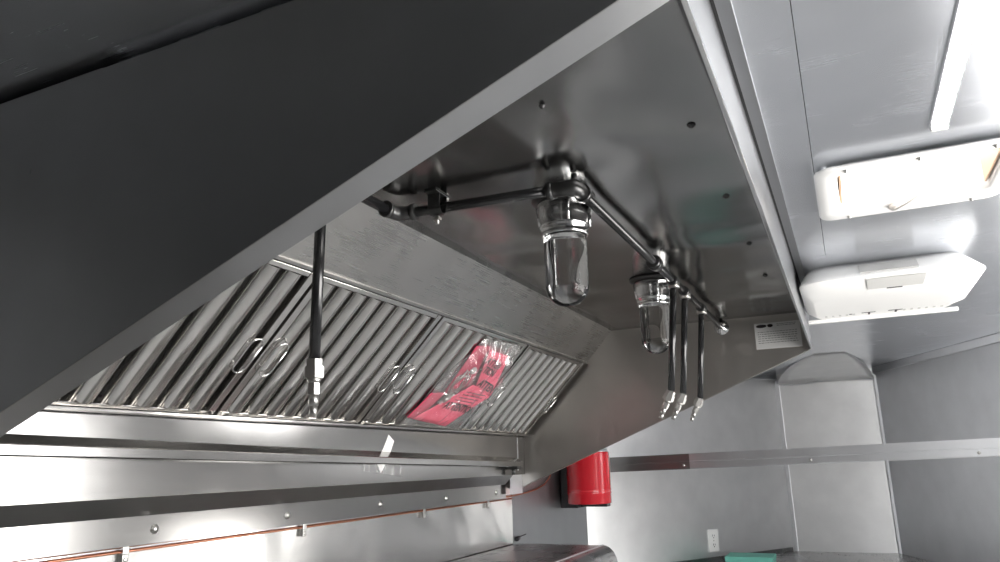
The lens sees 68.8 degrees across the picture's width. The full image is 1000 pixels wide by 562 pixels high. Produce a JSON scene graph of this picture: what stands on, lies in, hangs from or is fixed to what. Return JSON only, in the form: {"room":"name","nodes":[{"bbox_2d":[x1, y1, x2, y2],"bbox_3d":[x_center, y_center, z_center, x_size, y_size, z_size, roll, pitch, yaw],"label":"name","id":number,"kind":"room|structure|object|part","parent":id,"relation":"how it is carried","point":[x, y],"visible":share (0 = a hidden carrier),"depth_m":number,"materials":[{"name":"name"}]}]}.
{"room":"commercial kitchen","nodes":[
{"label":"commercial kitchen","id":0,"kind":"room"},
{"bbox_2d":[0,0,999,373],"bbox_3d":[0.556,-0.212,1.582,2.460,0.050,7.570,-8,-15,24],"label":"ceiling","id":1,"kind":"structure","parent":0,"point":[870,70],"depth_m":1.11,"materials":[{"name":"metal"}]},
{"bbox_2d":[714,0,804,282],"bbox_3d":[0.092,-0.435,0.524,0.019,0.006,5.220,-8,-15,24],"label":"trim","id":2,"kind":"structure","parent":1,"relation":"attached to","point":[724,8],"depth_m":1.18,"materials":[{"name":"metal"}]},
{"bbox_2d":[710,0,825,284],"bbox_3d":[0.116,-0.442,0.503,0.090,0.004,5.200,-8,-15,24],"label":"trim","id":3,"kind":"structure","parent":1,"relation":"attached to","point":[712,3],"depth_m":1.17,"materials":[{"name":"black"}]},
{"bbox_2d":[731,0,836,340],"bbox_3d":[0.818,-0.099,1.956,0.087,0.003,3.700,-8,-15,24],"label":"ceiling panel","id":4,"kind":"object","parent":1,"relation":"attached to","point":[766,30],"depth_m":1.20,"materials":[{"name":"metal"}]},
{"bbox_2d":[799,252,985,324],"bbox_3d":[1.194,0.022,2.271,0.475,0.100,0.576,-8,-15,24],"label":"air conditioner","id":5,"kind":"object","parent":1,"relation":"attached to","point":[929,283],"visible":1,"depth_m":2.13,"materials":[{"name":"white plastic"}]},
{"bbox_2d":[814,138,999,220],"bbox_3d":[0.839,-0.229,1.501,0.356,0.100,0.348,-8,-15,24],"label":"ceiling light","id":6,"kind":"object","parent":1,"relation":"in","point":[967,171],"visible":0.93,"depth_m":1.56,"materials":[{"name":"white plastic"}]},
{"bbox_3d":[0.836,-0.274,1.496,0.302,0.016,0.258,-8,-15,24],"label":"lid","id":7,"kind":"part","parent":6,"relation":"part of","materials":[{"name":"white plastic"}]},
{"bbox_2d":[928,0,984,131],"bbox_3d":[0.274,-0.503,0.260,0.031,0.012,2.281,-8,-15,24],"label":"recessed light","id":8,"kind":"object","parent":1,"relation":"in","point":[967,14],"visible":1,"depth_m":1.04,"materials":[{"name":"glowing white plastic"}]},
{"bbox_2d":[512,471,587,544],"bbox_3d":[-0.855,0.839,1.206,0.050,2.100,6.147,-8,-15,24],"label":"wall","id":9,"kind":"structure","parent":0,"point":[538,514],"depth_m":3.46,"materials":[{"name":"metal"}]},
{"bbox_2d":[22,479,512,561],"bbox_3d":[-0.698,0.963,1.450,0.004,1.070,3.562,-8,-15,24],"label":"backsplash","id":10,"kind":"structure","parent":9,"relation":"attached to","point":[455,533],"depth_m":2.18,"materials":[{"name":"metal"}]},
{"bbox_2d":[11,474,550,561],"bbox_3d":[-0.431,0.626,2.123,0.016,0.185,3.234,-8,-15,24],"label":"tube","id":11,"kind":"object","parent":9,"relation":"attached to","point":[123,557],"visible":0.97,"depth_m":1.68,"materials":[{"name":"brown"}]},
{"bbox_2d":[0,0,811,561],"bbox_3d":[0.113,0.268,1.920,1.248,0.686,2.420,-8,-15,24],"label":"exhaust hood","id":12,"kind":"object","parent":9,"relation":"attached to","point":[135,192],"visible":0.91,"depth_m":1.15,"materials":[{"name":"metal"}]},
{"bbox_2d":[50,258,312,414],"bbox_3d":[-0.638,0.072,1.341,0.302,0.307,0.552,-8,-15,24],"label":"filter","id":13,"kind":"object","parent":12,"relation":"on","point":[191,366],"visible":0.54,"depth_m":1.46,"materials":[{"name":"metal"}]},
{"bbox_3d":[-0.532,0.158,1.544,0.068,0.070,0.038,-8,-15,24],"label":"handle","id":14,"kind":"part","parent":13,"relation":"part of","materials":[{"name":"silver metal"}]},
{"bbox_3d":[-0.404,0.504,2.103,0.002,0.155,2.397,-8,-15,24],"label":"panel","id":15,"kind":"part","parent":12,"relation":"part of","materials":[{"name":"metal"}]},
{"bbox_3d":[-0.391,0.422,2.117,0.046,0.006,2.398,-8,-15,24],"label":"filter rail","id":16,"kind":"part","parent":12,"relation":"part of","materials":[{"name":"metal"}]},
{"bbox_3d":[-0.403,-0.017,0.864,1.248,0.598,0.002,-8,-15,24],"label":"panel","id":17,"kind":"part","parent":12,"relation":"part of","materials":[{"name":"metal"}]},
{"bbox_2d":[214,275,441,423],"bbox_3d":[-0.405,0.186,1.823,0.302,0.307,0.523,-8,-15,24],"label":"filter","id":18,"kind":"object","parent":12,"relation":"attached to","point":[367,337],"visible":0.92,"depth_m":1.78,"materials":[{"name":"metal"}]},
{"bbox_3d":[-0.499,0.174,1.613,0.068,0.070,0.038,-8,-15,24],"label":"handle","id":19,"kind":"part","parent":18,"relation":"part of","materials":[{"name":"silver metal"}]},
{"bbox_3d":[-0.305,0.270,2.013,0.068,0.070,0.038,-8,-15,24],"label":"handle","id":20,"kind":"part","parent":18,"relation":"part of","materials":[{"name":"silver metal"}]},
{"bbox_2d":[378,435,393,471],"bbox_3d":[-0.350,0.528,2.208,0.004,0.127,0.210,-8,-15,24],"label":"sticker","id":21,"kind":"object","parent":12,"relation":"attached to","point":[389,442],"visible":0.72,"depth_m":2.23,"materials":[{"name":"white paper"}]},
{"bbox_2d":[359,315,526,429],"bbox_3d":[-0.164,0.305,2.322,0.302,0.307,0.593,-8,-15,24],"label":"filter","id":22,"kind":"object","parent":12,"relation":"attached to","point":[441,355],"visible":0.67,"depth_m":2.20,"materials":[{"name":"metal"}]},
{"bbox_3d":[-0.272,0.286,2.081,0.068,0.070,0.038,-8,-15,24],"label":"handle","id":23,"kind":"part","parent":22,"relation":"part of","materials":[{"name":"silver metal"}]},
{"bbox_3d":[-0.109,0.337,2.389,0.267,0.272,0.405,-8,-15,24],"label":"plastic bag","id":24,"kind":"object","parent":22,"relation":"on","visible":0},
{"bbox_2d":[437,367,476,404],"bbox_3d":[-0.135,0.335,2.328,0.119,0.117,0.075,-8,-15,24],"label":"coil","id":25,"kind":"object","parent":24,"relation":"in","point":[473,370],"visible":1,"depth_m":2.32,"materials":[{"name":"silver metal"}]},
{"bbox_2d":[407,346,509,425],"bbox_3d":[-0.113,0.345,2.378,0.227,0.238,0.375,-8,-15,24],"label":"leaflet","id":26,"kind":"object","parent":24,"relation":"in","point":[443,414],"visible":1,"depth_m":2.38,"materials":[{"name":"red paper"}]},
{"bbox_2d":[455,392,484,405],"bbox_3d":[-0.103,0.393,2.434,0.042,0.039,0.182,-8,-15,24],"label":"print","id":27,"kind":"object","parent":26,"relation":"attached to","point":[462,398],"depth_m":2.44,"materials":[{"name":"pink"}]},
{"bbox_3d":[-0.087,0.033,2.063,0.126,0.136,2.398,-8,-15,24],"label":"filter rack plate","id":28,"kind":"part","parent":12,"relation":"part of","materials":[{"name":"metal"}]},
{"bbox_2d":[304,173,728,421],"bbox_3d":[0.320,0.137,1.857,0.389,0.452,2.361,-12,-17,35],"label":"suppression pipework","id":29,"kind":"object","parent":12,"relation":"attached to","point":[439,204],"visible":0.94,"depth_m":1.47,"materials":[{"name":"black metal"}]},
{"bbox_2d":[714,320,728,334],"bbox_3d":[0.881,0.184,2.911,0.060,0.060,0.016,-8,-15,24],"label":"nozzle","id":30,"kind":"object","parent":29,"relation":"in","point":[725,328],"depth_m":2.91,"materials":[{"name":"silver metal"}]},
{"bbox_2d":[460,344,583,434],"bbox_3d":[0.097,0.432,2.860,0.302,0.307,0.596,-8,-15,24],"label":"filter","id":31,"kind":"object","parent":12,"relation":"on","point":[537,377],"visible":0.91,"depth_m":2.81,"materials":[{"name":"metal"}]},
{"bbox_3d":[-0.013,0.413,2.618,0.068,0.070,0.038,-8,-15,24],"label":"handle","id":32,"kind":"part","parent":31,"relation":"part of","materials":[{"name":"silver metal"}]},
{"bbox_3d":[0.212,0.523,3.083,0.068,0.070,0.038,-8,-15,24],"label":"handle","id":33,"kind":"part","parent":31,"relation":"part of","materials":[{"name":"silver metal"}]},
{"bbox_2d":[531,194,595,306],"bbox_3d":[0.135,-0.060,1.507,0.136,0.230,0.136,-8,-15,24],"label":"light","id":34,"kind":"object","parent":12,"relation":"attached to","point":[564,223],"visible":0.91,"depth_m":1.47,"materials":[{"name":"clear glass"}]},
{"bbox_2d":[544,231,588,306],"bbox_3d":[0.136,-0.025,1.498,0.089,0.158,0.089,-8,-15,24],"label":"glass jar","id":35,"kind":"object","parent":34,"relation":"on","point":[565,252],"depth_m":1.46,"materials":[{"name":"clear glass"}]},
{"bbox_3d":[0.315,-0.087,1.897,0.770,0.005,2.398,-8,-15,24],"label":"canopy panel","id":36,"kind":"part","parent":12,"relation":"part of","materials":[{"name":"metal"}]},
{"bbox_2d":[629,274,669,353],"bbox_3d":[0.466,0.106,2.203,0.136,0.230,0.136,-8,-15,24],"label":"light","id":37,"kind":"object","parent":12,"relation":"attached to","point":[651,291],"visible":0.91,"depth_m":2.17,"materials":[{"name":"clear glass"}]},
{"bbox_2d":[639,302,668,353],"bbox_3d":[0.467,0.141,2.194,0.089,0.158,0.089,-8,-15,24],"label":"glass jar","id":38,"kind":"object","parent":37,"relation":"on","point":[654,316],"depth_m":2.16,"materials":[{"name":"clear glass"}]},
{"bbox_3d":[0.622,0.506,2.977,1.248,0.661,0.027,-8,-15,24],"label":"panel","id":39,"kind":"part","parent":12,"relation":"part of","materials":[{"name":"metal"}]},
{"bbox_3d":[0.666,-0.069,1.723,0.002,0.156,2.402,-8,-15,24],"label":"panel","id":40,"kind":"part","parent":12,"relation":"part of","materials":[{"name":"metal"}]},
{"bbox_2d":[758,322,797,343],"bbox_3d":[1.071,0.200,2.821,0.144,0.073,0.001,-8,-15,24],"label":"print","id":41,"kind":"object","parent":12,"relation":"attached to","point":[768,332],"depth_m":2.82,"materials":[{"name":"grey"}]},
{"bbox_3d":[1.073,0.208,2.820,0.166,0.101,0.004,-8,-15,24],"label":"rating plate","id":42,"kind":"part","parent":12,"relation":"part of","materials":[{"name":"metal"}]},
{"bbox_2d":[559,448,611,507],"bbox_3d":[0.413,0.954,3.595,0.268,0.316,0.238,-8,-15,24],"label":"canister","id":43,"kind":"object","parent":9,"relation":"attached to","point":[586,482],"visible":0.7,"depth_m":3.49,"materials":[{"name":"red metal"}]},
{"bbox_2d":[586,379,794,561],"bbox_3d":[1.187,1.574,4.359,1.702,2.100,0.050,7,-16,-31],"label":"wall","id":44,"kind":"structure","parent":0,"point":[655,515],"depth_m":4.45,"materials":[{"name":"metal"}]},
{"bbox_2d":[707,529,718,551],"bbox_3d":[1.283,1.558,4.387,0.084,0.125,0.011,7,-16,-31],"label":"wall outlet","id":45,"kind":"object","parent":44,"relation":"attached to","point":[713,541],"visible":1,"depth_m":4.38,"materials":[{"name":"white plastic"}]},
{"bbox_2d":[750,373,776,379],"bbox_3d":[1.173,0.569,4.579,1.689,0.041,0.012,7,-16,-31],"label":"trim","id":46,"kind":"structure","parent":44,"relation":"attached to","point":[766,376],"depth_m":4.96,"materials":[{"name":"metal"}]},
{"bbox_2d":[778,351,873,383],"bbox_3d":[1.965,0.538,4.470,0.598,0.075,0.968,-8,-15,24],"label":"trim","id":47,"kind":"structure","parent":44,"relation":"attached to","point":[834,366],"depth_m":4.61,"materials":[{"name":"metal"}]},
{"bbox_2d":[776,367,898,553],"bbox_3d":[2.208,1.626,4.674,0.602,2.100,0.050,-8,-15,24],"label":"wall","id":48,"kind":"structure","parent":0,"point":[839,507],"depth_m":4.75,"materials":[{"name":"metal"}]},
{"bbox_2d":[775,381,798,550],"bbox_3d":[1.908,1.220,4.877,0.032,1.100,0.017,-8,-15,24],"label":"trim","id":49,"kind":"structure","parent":48,"relation":"attached to","point":[783,439],"depth_m":4.85,"materials":[{"name":"metal"}]},
{"bbox_2d":[778,378,873,385],"bbox_3d":[2.159,0.668,4.861,0.589,0.028,0.010,-8,-15,24],"label":"trim","id":50,"kind":"structure","parent":48,"relation":"attached to","point":[857,378],"depth_m":4.87,"materials":[{"name":"metal"}]},
{"bbox_2d":[873,375,901,553],"bbox_3d":[2.457,1.144,4.629,0.026,1.100,0.017,-8,-15,24],"label":"trim","id":51,"kind":"structure","parent":48,"relation":"attached to","point":[874,380],"depth_m":4.60,"materials":[{"name":"metal"}]},
{"bbox_2d":[874,342,999,561],"bbox_3d":[2.466,1.305,3.416,0.050,2.100,2.295,-2,-14,1],"label":"wall","id":52,"kind":"structure","parent":0,"point":[948,510],"depth_m":4.00,"materials":[{"name":"metal"}]},
{"bbox_2d":[610,438,999,471],"bbox_3d":[1.629,0.895,3.749,2.119,0.123,0.436,-10,-16,31],"label":"shelf","id":53,"kind":"object","parent":52,"relation":"attached to","point":[986,447],"visible":1,"depth_m":3.56,"materials":[{"name":"metal"}]},
{"bbox_2d":[872,333,999,373],"bbox_3d":[2.408,0.310,3.672,0.012,0.041,2.262,-2,-14,1],"label":"trim","id":54,"kind":"structure","parent":52,"relation":"attached to","point":[995,338],"depth_m":3.99,"materials":[{"name":"metal"}]},
{"bbox_3d":[0.610,1.873,1.061,2.460,0.050,7.570,-8,-15,24],"label":"floor","id":55,"kind":"structure","parent":0,"visible":0},
{"bbox_2d":[451,543,617,561],"bbox_3d":[-0.082,1.493,2.096,0.430,1.224,1.745,-8,-15,24],"label":"appliance","id":56,"kind":"object","parent":55,"relation":"on","point":[521,552],"visible":1,"depth_m":2.75,"materials":[{"name":"metal"}]},
{"bbox_2d":[676,547,932,561],"bbox_3d":[1.860,2.066,4.083,1.778,0.978,1.096,-8,-15,24],"label":"countertop","id":57,"kind":"structure","parent":55,"relation":"on","point":[782,554],"depth_m":4.39,"materials":[{"name":"metal"}]},
{"bbox_2d":[725,552,776,561],"bbox_3d":[1.429,1.589,4.157,0.256,0.058,0.206,-8,-15,24],"label":"box","id":58,"kind":"object","parent":57,"relation":"on","point":[732,556],"visible":1,"depth_m":4.10,"materials":[{"name":"teal"}]}
]}

